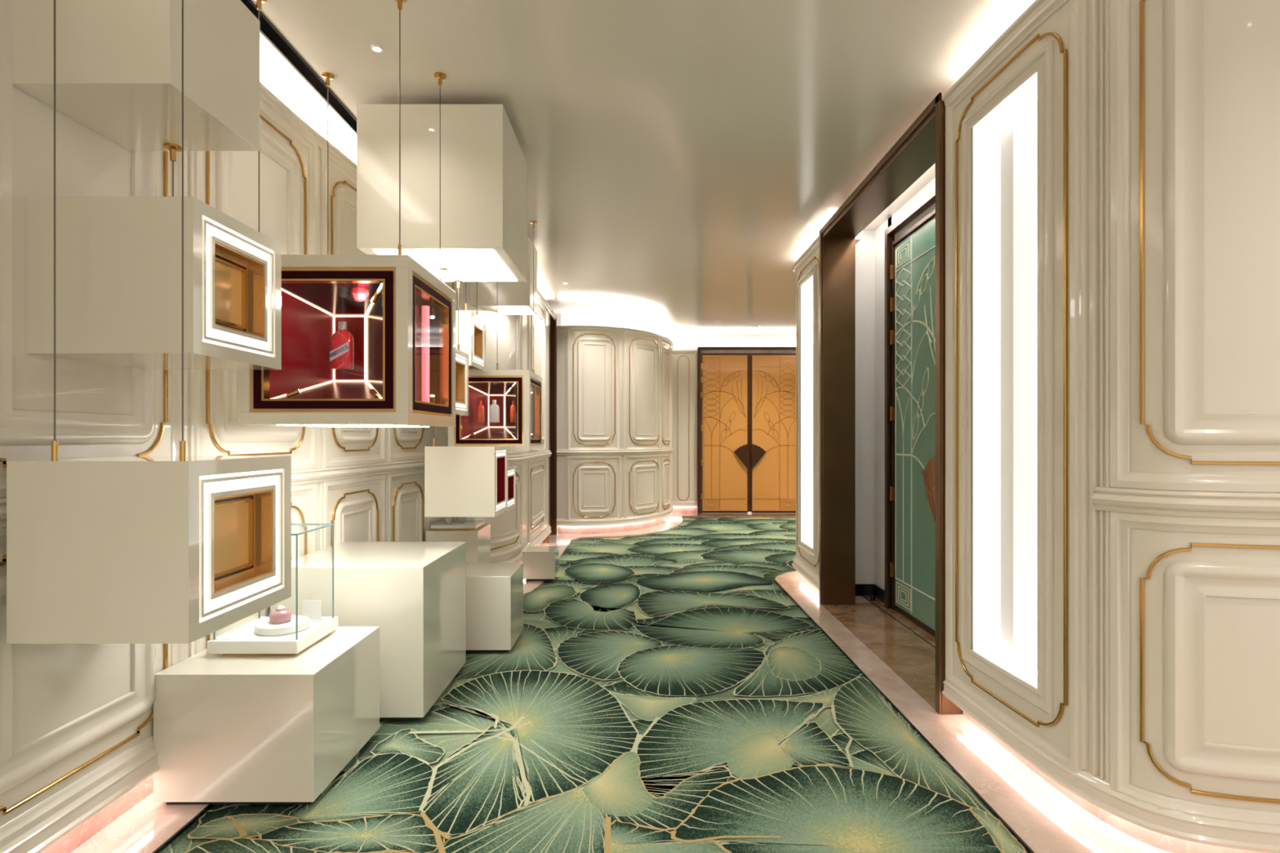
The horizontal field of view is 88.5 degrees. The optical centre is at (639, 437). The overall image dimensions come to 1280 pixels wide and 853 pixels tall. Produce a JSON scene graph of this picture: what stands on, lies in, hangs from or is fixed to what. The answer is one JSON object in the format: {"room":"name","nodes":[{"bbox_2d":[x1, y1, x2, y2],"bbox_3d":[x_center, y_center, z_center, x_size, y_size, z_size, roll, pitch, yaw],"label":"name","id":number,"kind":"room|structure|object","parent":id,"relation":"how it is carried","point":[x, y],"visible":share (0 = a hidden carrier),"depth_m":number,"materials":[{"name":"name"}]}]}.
{"room":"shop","nodes":[
{"label":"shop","id":0,"kind":"room"},
{"bbox_2d":[0,0,551,852],"bbox_3d":[-1.736,-0.215,3.090,0.750,3.130,10.602,0,0,4],"label":"wall","id":1,"kind":"structure","parent":0,"point":[77,753],"depth_m":2.30,"materials":[{"name":"beige paint"}]},
{"bbox_2d":[24,142,281,369],"bbox_3d":[-1.536,-0.620,2.133,0.488,0.754,0.466,0,0,0],"label":"display box","id":2,"kind":"object","parent":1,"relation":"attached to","point":[118,260],"visible":0.99,"depth_m":1.90,"materials":[{"name":"beige paint"}]},
{"bbox_2d":[504,465,515,511],"bbox_3d":[-1.320,0.407,5.300,0.560,0.345,0.400,0,0,0],"label":"display box","id":3,"kind":"object","parent":1,"relation":"attached to","point":[511,468],"visible":0.12,"depth_m":5.42,"materials":[{"name":"beige paint"}]},
{"bbox_2d":[556,312,673,533],"bbox_3d":[-0.054,-0.215,10.213,0.986,3.130,3.088,0,0,31],"label":"wall","id":4,"kind":"structure","parent":0,"point":[615,449],"depth_m":9.22,"materials":[{"name":"beige paint"}]},
{"bbox_2d":[543,306,556,542],"bbox_3d":[-1.384,-0.164,8.740,0.462,3.028,0.750,0,0,0],"label":"portal","id":5,"kind":"object","parent":4,"relation":"attached to","point":[552,316],"visible":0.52,"depth_m":9.05,"materials":[{"name":"brown metal"}]},
{"bbox_2d":[71,511,1171,852],"bbox_3d":[0.800,1.373,4.900,5.600,0.053,14.600,0,0,0],"label":"floor","id":6,"kind":"structure","parent":0,"point":[897,656],"depth_m":2.83,"materials":[{"name":"stone"}]},
{"bbox_2d":[426,524,490,562],"bbox_3d":[-1.433,1.033,5.210,0.395,0.634,0.420,0,0,0],"label":"plinth","id":7,"kind":"object","parent":6,"relation":"on","point":[477,541],"visible":0.3,"depth_m":5.00,"materials":[{"name":"white paint"}]},
{"bbox_2d":[431,520,484,530],"bbox_3d":[-1.427,0.670,5.165,0.345,0.092,0.290,0,0,0],"label":"tray","id":8,"kind":"object","parent":7,"relation":"on","point":[454,525],"visible":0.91,"depth_m":5.03,"materials":[{"name":"white metal"}]},
{"bbox_2d":[442,516,454,523],"bbox_3d":[-1.500,0.650,5.140,0.092,0.048,0.092,0,0,0],"label":"crystal bowl","id":9,"kind":"object","parent":8,"relation":"in","point":[446,519],"visible":0.95,"depth_m":5.11,"materials":[{"name":"white glass"}]},
{"bbox_2d":[455,516,466,523],"bbox_3d":[-1.400,0.650,5.140,0.092,0.048,0.092,0,0,0],"label":"crystal bowl","id":10,"kind":"object","parent":8,"relation":"in","point":[460,519],"visible":0.94,"depth_m":5.11,"materials":[{"name":"white"}]},
{"bbox_2d":[522,546,558,581],"bbox_3d":[-0.949,1.211,6.295,0.302,0.278,0.310,0,0,0],"label":"plinth","id":11,"kind":"object","parent":6,"relation":"on","point":[540,563],"visible":0.9,"depth_m":6.14,"materials":[{"name":"white paint"}]},
{"bbox_2d":[160,517,1027,852],"bbox_3d":[0.734,1.364,4.580,6.079,0.027,13.959,0,0,0],"label":"carpet","id":12,"kind":"object","parent":6,"relation":"on","point":[661,693],"visible":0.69,"depth_m":2.87,"materials":[{"name":"green carpet"}]},
{"bbox_2d":[153,626,379,804],"bbox_3d":[-1.478,1.107,2.691,0.583,0.487,0.608,0,0,0],"label":"plinth","id":13,"kind":"object","parent":12,"relation":"on","point":[228,730],"visible":0.88,"depth_m":2.39,"materials":[{"name":"white paint"}]},
{"bbox_2d":[206,523,338,655],"bbox_3d":[-1.522,0.623,2.753,0.355,0.481,0.354,0,0,0],"label":"glass case","id":14,"kind":"object","parent":13,"relation":"on","point":[242,640],"visible":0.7,"depth_m":2.61,"materials":[{"name":"clear glass"}]},
{"bbox_2d":[253,615,311,636],"bbox_3d":[-1.490,0.785,2.740,0.210,0.032,0.210,0,0,0],"label":"stand","id":15,"kind":"object","parent":14,"relation":"in","point":[264,628],"visible":0.78,"depth_m":2.68,"materials":[{"name":"white plastic"}]},
{"bbox_2d":[268,604,292,623],"bbox_3d":[-1.500,0.735,2.740,0.084,0.070,0.084,0,0,0],"label":"jar","id":16,"kind":"object","parent":15,"relation":"on","point":[280,615],"visible":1,"depth_m":2.71,"materials":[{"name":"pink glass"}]},
{"bbox_2d":[302,600,322,622],"bbox_3d":[-1.430,0.756,2.862,0.080,0.090,0.025,0,0,0],"label":"sign card","id":17,"kind":"object","parent":14,"relation":"on","point":[311,608],"visible":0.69,"depth_m":2.86,"materials":[{"name":"white paper"}]},
{"bbox_2d":[270,542,466,719],"bbox_3d":[-1.387,0.983,3.486,0.725,0.735,0.759,0,0,0],"label":"plinth","id":18,"kind":"object","parent":12,"relation":"on","point":[415,593],"visible":0.57,"depth_m":3.11,"materials":[{"name":"white paint"}]},
{"bbox_2d":[466,562,523,652],"bbox_3d":[-1.029,1.109,4.315,0.446,0.482,0.446,0,0,0],"label":"plinth","id":19,"kind":"object","parent":12,"relation":"on","point":[494,590],"visible":0.56,"depth_m":4.09,"materials":[{"name":"white paint"}]},
{"bbox_2d":[870,595,875,600],"bbox_3d":[1.920,1.327,5.420,0.036,0.045,0.036,0,0,0],"label":"door stop","id":20,"kind":"object","parent":6,"relation":"on","point":[872,597],"visible":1,"depth_m":5.41,"materials":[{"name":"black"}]},
{"bbox_2d":[240,0,1035,337],"bbox_3d":[1.100,-1.808,4.800,7.000,0.104,14.400,0,0,0],"label":"ceiling","id":21,"kind":"structure","parent":0,"point":[682,157],"depth_m":3.41,"materials":[{"name":"beige paint"}]},
{"bbox_2d":[12,0,259,151],"bbox_3d":[-1.552,-1.224,2.070,0.456,0.453,0.439,0,0,0],"label":"ceiling box","id":22,"kind":"object","parent":21,"relation":"attached to","point":[118,63],"visible":1,"depth_m":1.91,"materials":[{"name":"beige paint"}]},
{"bbox_2d":[163,142,182,161],"bbox_3d":[-1.600,-0.971,2.250,0.056,0.052,0.056,0,0,0],"label":"ceiling mount","id":23,"kind":"object","parent":22,"relation":"attached to","point":[173,148],"depth_m":2.24,"materials":[{"name":"gold metal"}]},
{"bbox_2d":[6,0,291,644],"bbox_3d":[-1.470,-0.600,2.038,0.493,2.320,0.531,0,0,0],"label":"display box","id":24,"kind":"object","parent":21,"relation":"hanging from","point":[182,548],"visible":1,"depth_m":1.78,"materials":[{"name":"beige paint"}]},
{"bbox_2d":[255,0,266,9],"bbox_3d":[-1.520,-1.734,2.620,0.056,0.052,0.056,0,0,0],"label":"ceiling mount","id":25,"kind":"object","parent":21,"relation":"attached to","point":[259,2],"depth_m":2.61,"materials":[{"name":"gold metal"}]},
{"bbox_2d":[321,71,333,86],"bbox_3d":[-1.516,-1.734,3.190,0.056,0.052,0.056,0,0,0],"label":"ceiling mount","id":26,"kind":"object","parent":21,"relation":"attached to","point":[328,76],"depth_m":3.18,"materials":[{"name":"gold metal"}]},
{"bbox_2d":[236,0,455,426],"bbox_3d":[-1.238,-0.904,2.893,0.668,1.712,0.665,0,0,0],"label":"red vitrine","id":27,"kind":"object","parent":21,"relation":"hanging from","point":[402,374],"visible":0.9,"depth_m":2.66,"materials":[{"name":"beige paint"}]},
{"bbox_2d":[285,388,300,397],"bbox_3d":[-1.408,-0.179,2.666,0.046,0.038,0.046,0,0,0],"label":"spotlight","id":28,"kind":"object","parent":27,"relation":"attached to","point":[291,394],"depth_m":2.66,"materials":[{"name":"gold metal"}]},
{"bbox_2d":[272,283,382,398],"bbox_3d":[-1.249,-0.381,2.885,0.462,0.476,0.555,0,0,0],"label":"light","id":29,"kind":"object","parent":27,"relation":"attached to","point":[312,313],"depth_m":2.87,"materials":[{"name":"white"}]},
{"bbox_2d":[290,425,422,426],"bbox_3d":[-1.238,-0.051,2.895,0.468,0.005,0.470,0,0,0],"label":"light","id":30,"kind":"object","parent":27,"relation":"attached to","point":[291,425],"depth_m":2.80,"materials":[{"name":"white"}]},
{"bbox_2d":[350,287,368,302],"bbox_3d":[-1.154,-0.599,2.710,0.070,0.081,0.071,0,0,0],"label":"globe","id":31,"kind":"object","parent":27,"relation":"hanging from","point":[358,294],"visible":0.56,"depth_m":2.69,"materials":[{"name":"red glass"}]},
{"bbox_2d":[369,388,378,397],"bbox_3d":[-1.078,-0.179,2.665,0.051,0.038,0.024,0,0,45],"label":"spotlight","id":32,"kind":"object","parent":27,"relation":"attached to","point":[372,391],"depth_m":2.66,"materials":[{"name":"gold metal"}]},
{"bbox_2d":[370,290,380,303],"bbox_3d":[-1.073,-0.568,2.666,0.054,0.046,0.024,0,0,45],"label":"spotlight","id":33,"kind":"object","parent":27,"relation":"attached to","point":[374,300],"depth_m":2.66,"materials":[{"name":"gold metal"}]},
{"bbox_2d":[429,307,435,319],"bbox_3d":[-0.959,-0.572,3.030,0.033,0.052,0.041,0,0,0],"label":"spotlight","id":34,"kind":"object","parent":27,"relation":"attached to","point":[432,314],"depth_m":3.02,"materials":[{"name":"gold"}]},
{"bbox_2d":[429,394,435,403],"bbox_3d":[-0.959,-0.170,3.030,0.033,0.052,0.041,0,0,0],"label":"spotlight","id":35,"kind":"object","parent":27,"relation":"attached to","point":[432,397],"depth_m":3.02,"materials":[{"name":"gold metal"}]},
{"bbox_3d":[-1.367,-0.286,3.020,0.055,0.057,0.037,0,0,0],"label":"stand","id":36,"kind":"object","parent":27,"relation":"in","visible":0},
{"bbox_2d":[328,321,353,369],"bbox_3d":[-1.370,-0.422,3.018,0.098,0.218,0.050,0,0,0],"label":"bottle","id":37,"kind":"object","parent":36,"relation":"in","point":[341,354],"visible":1,"depth_m":3.00,"materials":[{"name":"red glass"}]},
{"bbox_2d":[369,44,383,53],"bbox_3d":[-1.190,-1.757,2.970,0.057,0.006,0.057,0,0,0],"label":"recessed light","id":38,"kind":"object","parent":21,"relation":"in","point":[374,47],"visible":1,"depth_m":2.97,"materials":[{"name":"white plastic"}]},
{"bbox_2d":[395,0,407,9],"bbox_3d":[-0.958,-1.734,2.620,0.056,0.052,0.056,0,0,0],"label":"ceiling mount","id":39,"kind":"object","parent":21,"relation":"attached to","point":[399,2],"depth_m":2.61,"materials":[{"name":"gold metal"}]},
{"bbox_2d":[434,71,445,85],"bbox_3d":[-0.971,-1.734,3.190,0.056,0.052,0.056,0,0,0],"label":"ceiling mount","id":40,"kind":"object","parent":21,"relation":"attached to","point":[440,76],"depth_m":3.18,"materials":[{"name":"gold metal"}]},
{"bbox_2d":[356,103,527,281],"bbox_3d":[-1.076,-1.361,3.730,0.747,0.797,0.740,0,0,0],"label":"ceiling box","id":41,"kind":"object","parent":21,"relation":"hanging from","point":[484,165],"visible":0.94,"depth_m":3.36,"materials":[{"name":"beige paint"}]},
{"bbox_2d":[439,267,449,276],"bbox_3d":[-1.120,-0.943,3.760,0.056,0.052,0.056,0,0,0],"label":"ceiling mount","id":42,"kind":"object","parent":41,"relation":"attached to","point":[444,269],"depth_m":3.75,"materials":[{"name":"gold metal"}]},
{"bbox_2d":[439,267,468,415],"bbox_3d":[-1.260,-0.551,3.910,0.380,0.836,0.380,0,0,0],"label":"display box","id":43,"kind":"object","parent":41,"relation":"hanging from","point":[461,357],"visible":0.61,"depth_m":4.02,"materials":[{"name":"beige paint"}]},
{"bbox_2d":[453,280,462,288],"bbox_3d":[-1.120,-0.943,4.050,0.056,0.052,0.056,0,0,0],"label":"ceiling mount","id":44,"kind":"object","parent":43,"relation":"on","point":[458,282],"depth_m":4.04,"materials":[{"name":"gold metal"}]},
{"bbox_2d":[424,426,507,516],"bbox_3d":[-1.153,-0.625,4.405,0.448,2.270,0.410,0,0,0],"label":"display box","id":45,"kind":"object","parent":21,"relation":"hanging from","point":[460,481],"visible":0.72,"depth_m":4.20,"materials":[{"name":"beige paint"}]},
{"bbox_2d":[455,281,485,371],"bbox_3d":[-1.294,-1.115,4.500,0.380,1.290,0.400,0,0,0],"label":"display box","id":46,"kind":"object","parent":21,"relation":"hanging from","point":[472,327],"visible":0.48,"depth_m":4.35,"materials":[{"name":"beige paint"}]},
{"bbox_2d":[448,220,542,451],"bbox_3d":[-1.106,-0.829,5.115,0.594,1.862,0.630,0,0,0],"label":"red vitrine","id":47,"kind":"object","parent":21,"relation":"hanging from","point":[521,388],"visible":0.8,"depth_m":4.93,"materials":[{"name":"beige paint"}]},
{"bbox_2d":[529,220,537,227],"bbox_3d":[-0.869,-1.734,5.360,0.056,0.052,0.056,0,0,0],"label":"ceiling mount","id":48,"kind":"object","parent":47,"relation":"on","point":[533,222],"depth_m":5.35,"materials":[{"name":"gold metal"}]},
{"bbox_3d":[-1.147,-0.101,5.170,0.049,0.032,0.033,0,0,0],"label":"stand","id":49,"kind":"object","parent":47,"relation":"in","visible":0},
{"bbox_2d":[488,400,499,422],"bbox_3d":[-1.147,-0.205,5.169,0.081,0.178,0.043,0,0,0],"label":"bottle","id":50,"kind":"object","parent":49,"relation":"in","point":[494,409],"visible":1,"depth_m":5.15,"materials":[{"name":"white"}]},
{"bbox_3d":[-1.208,-0.102,4.980,0.034,0.022,0.028,0,0,0],"label":"stand","id":51,"kind":"object","parent":47,"relation":"in","visible":0},
{"bbox_2d":[476,400,484,422],"bbox_3d":[-1.208,-0.194,4.980,0.056,0.165,0.035,0,0,0],"label":"bottle","id":52,"kind":"object","parent":51,"relation":"in","point":[480,408],"visible":1,"depth_m":4.96,"materials":[{"name":"orange"}]},
{"bbox_3d":[-0.956,-0.102,4.980,0.034,0.022,0.028,0,0,0],"label":"stand","id":53,"kind":"object","parent":47,"relation":"in","visible":0},
{"bbox_2d":[510,404,517,422],"bbox_3d":[-0.956,-0.194,4.980,0.056,0.165,0.035,0,0,0],"label":"bottle","id":54,"kind":"object","parent":53,"relation":"in","point":[511,406],"visible":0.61,"depth_m":4.96,"materials":[{"name":"orange"}]},
{"bbox_2d":[470,237,537,314],"bbox_3d":[-1.209,-1.437,5.800,0.542,0.646,0.400,0,0,0],"label":"ceiling box","id":55,"kind":"object","parent":21,"relation":"hanging from","point":[513,297],"visible":0.28,"depth_m":5.60,"materials":[{"name":"beige paint"}]},
{"bbox_2d":[668,337,795,512],"bbox_3d":[1.900,-0.215,11.742,3.400,3.130,0.236,0,0,0],"label":"wall","id":56,"kind":"structure","parent":0,"point":[684,442],"depth_m":11.66,"materials":[{"name":"beige paint"}]},
{"bbox_2d":[697,346,795,513],"bbox_3d":[1.944,-0.125,11.632,1.851,2.950,0.136,0,0,0],"label":"double door","id":57,"kind":"structure","parent":56,"relation":"in","point":[746,395],"depth_m":11.63,"materials":[{"name":"brown wood"}]},
{"bbox_2d":[791,231,861,591],"bbox_3d":[1.838,-0.215,5.998,0.748,3.130,1.316,0,0,0],"label":"wall","id":58,"kind":"structure","parent":0,"point":[806,268],"depth_m":6.10,"materials":[{"name":"beige paint"}]},
{"bbox_2d":[855,115,1029,658],"bbox_3d":[1.860,-0.205,3.995,0.480,3.110,3.390,0,0,0],"label":"wall","id":59,"kind":"structure","parent":0,"point":[1015,135],"depth_m":2.91,"materials":[{"name":"white paint"}]},
{"bbox_2d":[819,92,963,714],"bbox_3d":[1.593,-0.164,4.265,0.274,3.028,2.140,0,0,0],"label":"portal","id":60,"kind":"object","parent":59,"relation":"attached to","point":[922,145],"visible":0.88,"depth_m":5.28,"materials":[{"name":"brown wood"}]},
{"bbox_2d":[884,187,935,637],"bbox_3d":[1.992,-0.145,4.258,0.136,2.990,1.905,0,0,0],"label":"double door","id":61,"kind":"structure","parent":59,"relation":"in","point":[910,258],"depth_m":4.79,"materials":[{"name":"green glass"}]},
{"bbox_2d":[941,0,1279,852],"bbox_3d":[2.336,-0.215,2.545,1.745,3.130,1.310,0,0,0],"label":"wall","id":62,"kind":"structure","parent":0,"point":[1146,694],"depth_m":2.16,"materials":[{"name":"beige paint"}]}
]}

